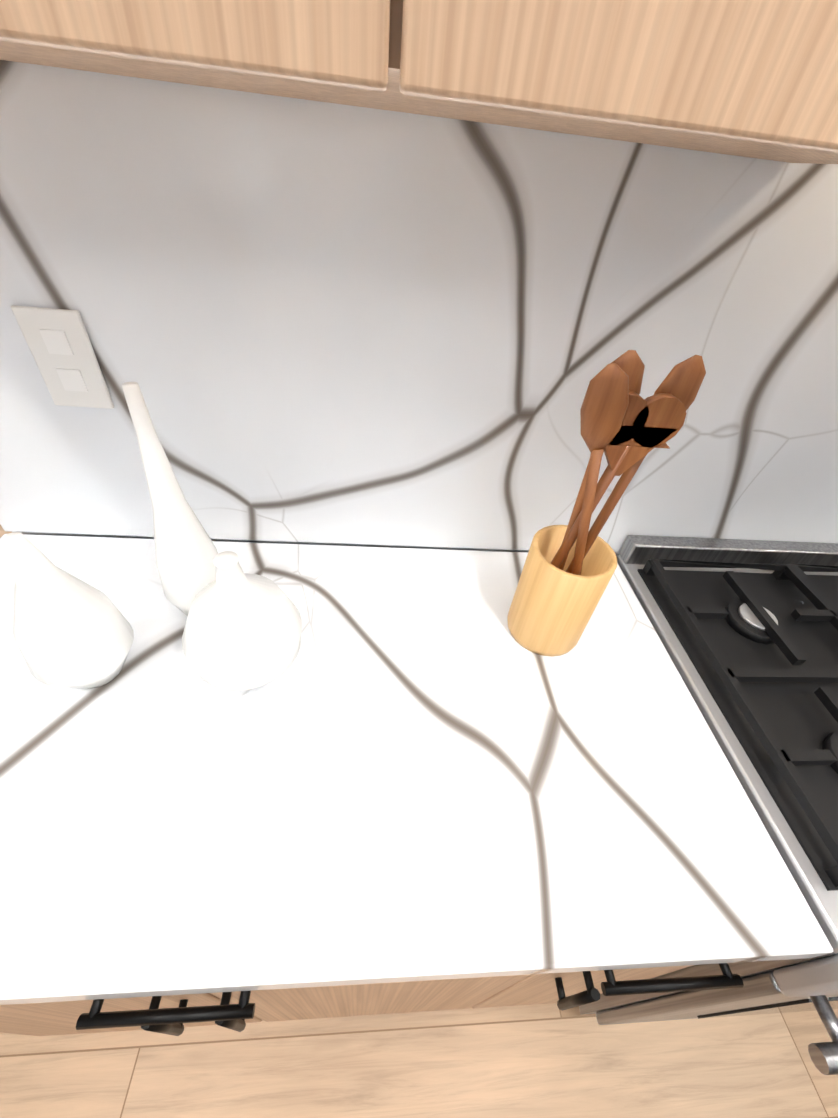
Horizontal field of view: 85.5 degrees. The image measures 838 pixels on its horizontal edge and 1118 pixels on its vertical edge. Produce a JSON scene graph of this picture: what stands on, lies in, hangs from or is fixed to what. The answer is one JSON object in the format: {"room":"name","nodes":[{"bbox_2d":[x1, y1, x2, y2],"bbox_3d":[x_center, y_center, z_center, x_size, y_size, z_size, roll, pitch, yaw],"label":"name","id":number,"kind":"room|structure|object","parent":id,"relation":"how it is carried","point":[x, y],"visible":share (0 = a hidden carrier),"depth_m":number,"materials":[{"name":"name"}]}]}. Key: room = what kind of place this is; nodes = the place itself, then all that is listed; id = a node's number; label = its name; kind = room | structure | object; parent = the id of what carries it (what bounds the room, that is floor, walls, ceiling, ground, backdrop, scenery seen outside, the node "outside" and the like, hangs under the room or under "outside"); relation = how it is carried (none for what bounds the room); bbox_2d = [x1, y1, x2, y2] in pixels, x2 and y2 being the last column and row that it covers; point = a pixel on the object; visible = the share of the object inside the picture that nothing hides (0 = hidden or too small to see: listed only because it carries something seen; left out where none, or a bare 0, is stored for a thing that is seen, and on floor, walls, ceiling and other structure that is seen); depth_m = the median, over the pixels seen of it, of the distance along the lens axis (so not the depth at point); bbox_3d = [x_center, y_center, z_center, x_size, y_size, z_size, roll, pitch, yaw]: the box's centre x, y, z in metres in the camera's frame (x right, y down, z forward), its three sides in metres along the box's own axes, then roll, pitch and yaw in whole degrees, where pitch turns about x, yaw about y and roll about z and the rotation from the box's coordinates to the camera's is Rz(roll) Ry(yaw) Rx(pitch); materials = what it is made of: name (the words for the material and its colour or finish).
{"room":"kitchen","nodes":[
{"label":"kitchen","id":0,"kind":"room"},
{"bbox_2d":[12,532,617,556],"bbox_3d":[1.209,-0.455,1.012,6.630,2.530,0.600,2,42,-6],"label":"wall","id":1,"kind":"structure","parent":0,"point":[144,537],"depth_m":0.89,"materials":[{"name":"white paint"}]},
{"bbox_2d":[0,60,837,553],"bbox_3d":[1.231,-0.590,0.473,3.819,1.607,0.021,2,42,-6],"label":"backsplash","id":2,"kind":"structure","parent":1,"relation":"attached to","point":[314,322],"depth_m":0.59,"materials":[{"name":"stone"}]},
{"bbox_2d":[11,305,113,408],"bbox_3d":[-0.483,-0.271,0.620,0.080,0.130,0.008,2,42,-6],"label":"outlet","id":3,"kind":"object","parent":2,"relation":"attached to","point":[60,347],"visible":1,"depth_m":0.59,"materials":[{"name":"white plastic"}]},
{"bbox_2d":[0,0,837,163],"bbox_3d":[-0.063,-0.705,-0.018,1.240,1.015,0.417,2,42,-6],"label":"upper cabinet","id":4,"kind":"object","parent":1,"relation":"attached to","point":[758,79],"visible":1,"depth_m":0.22,"materials":[{"name":"brown wood"}]},
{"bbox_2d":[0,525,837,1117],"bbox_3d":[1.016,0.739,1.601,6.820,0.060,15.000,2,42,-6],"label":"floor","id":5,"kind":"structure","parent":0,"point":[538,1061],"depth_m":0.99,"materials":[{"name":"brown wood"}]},
{"bbox_2d":[0,534,832,1035],"bbox_3d":[-0.198,0.525,0.936,1.142,0.920,0.629,2,42,-6],"label":"base cabinet","id":6,"kind":"object","parent":5,"relation":"on","point":[408,780],"visible":0.98,"depth_m":0.54,"materials":[{"name":"white stone"}]},
{"bbox_2d":[1,532,133,688],"bbox_3d":[-0.431,0.065,0.547,0.116,0.235,0.116,2,42,-6],"label":"vase","id":7,"kind":"object","parent":6,"relation":"on","point":[70,630],"visible":1,"depth_m":0.52,"materials":[{"name":"white ceramic"}]},
{"bbox_2d":[122,382,217,615],"bbox_3d":[-0.328,-0.056,0.606,0.090,0.355,0.090,2,42,-6],"label":"vase","id":8,"kind":"object","parent":6,"relation":"on","point":[186,552],"visible":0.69,"depth_m":0.60,"materials":[{"name":"white ceramic"}]},
{"bbox_2d":[182,551,301,690],"bbox_3d":[-0.229,0.076,0.584,0.150,0.205,0.150,2,42,-6],"label":"round vase","id":9,"kind":"object","parent":6,"relation":"on","point":[242,630],"visible":1,"depth_m":0.54,"materials":[{"name":"white ceramic"}]},
{"bbox_2d":[508,350,705,655],"bbox_3d":[0.233,-0.047,0.612,0.148,0.435,0.120,2,42,-6],"label":"utensil holder","id":10,"kind":"object","parent":6,"relation":"on","point":[568,570],"visible":1,"depth_m":0.59,"materials":[{"name":"brown wood"}]},
{"bbox_2d":[579,535,837,1074],"bbox_3d":[0.835,0.564,0.991,0.914,0.975,0.703,2,42,-6],"label":"range","id":11,"kind":"object","parent":5,"relation":"on","point":[746,631],"visible":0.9,"depth_m":0.70,"materials":[{"name":"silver metal"}]}
]}

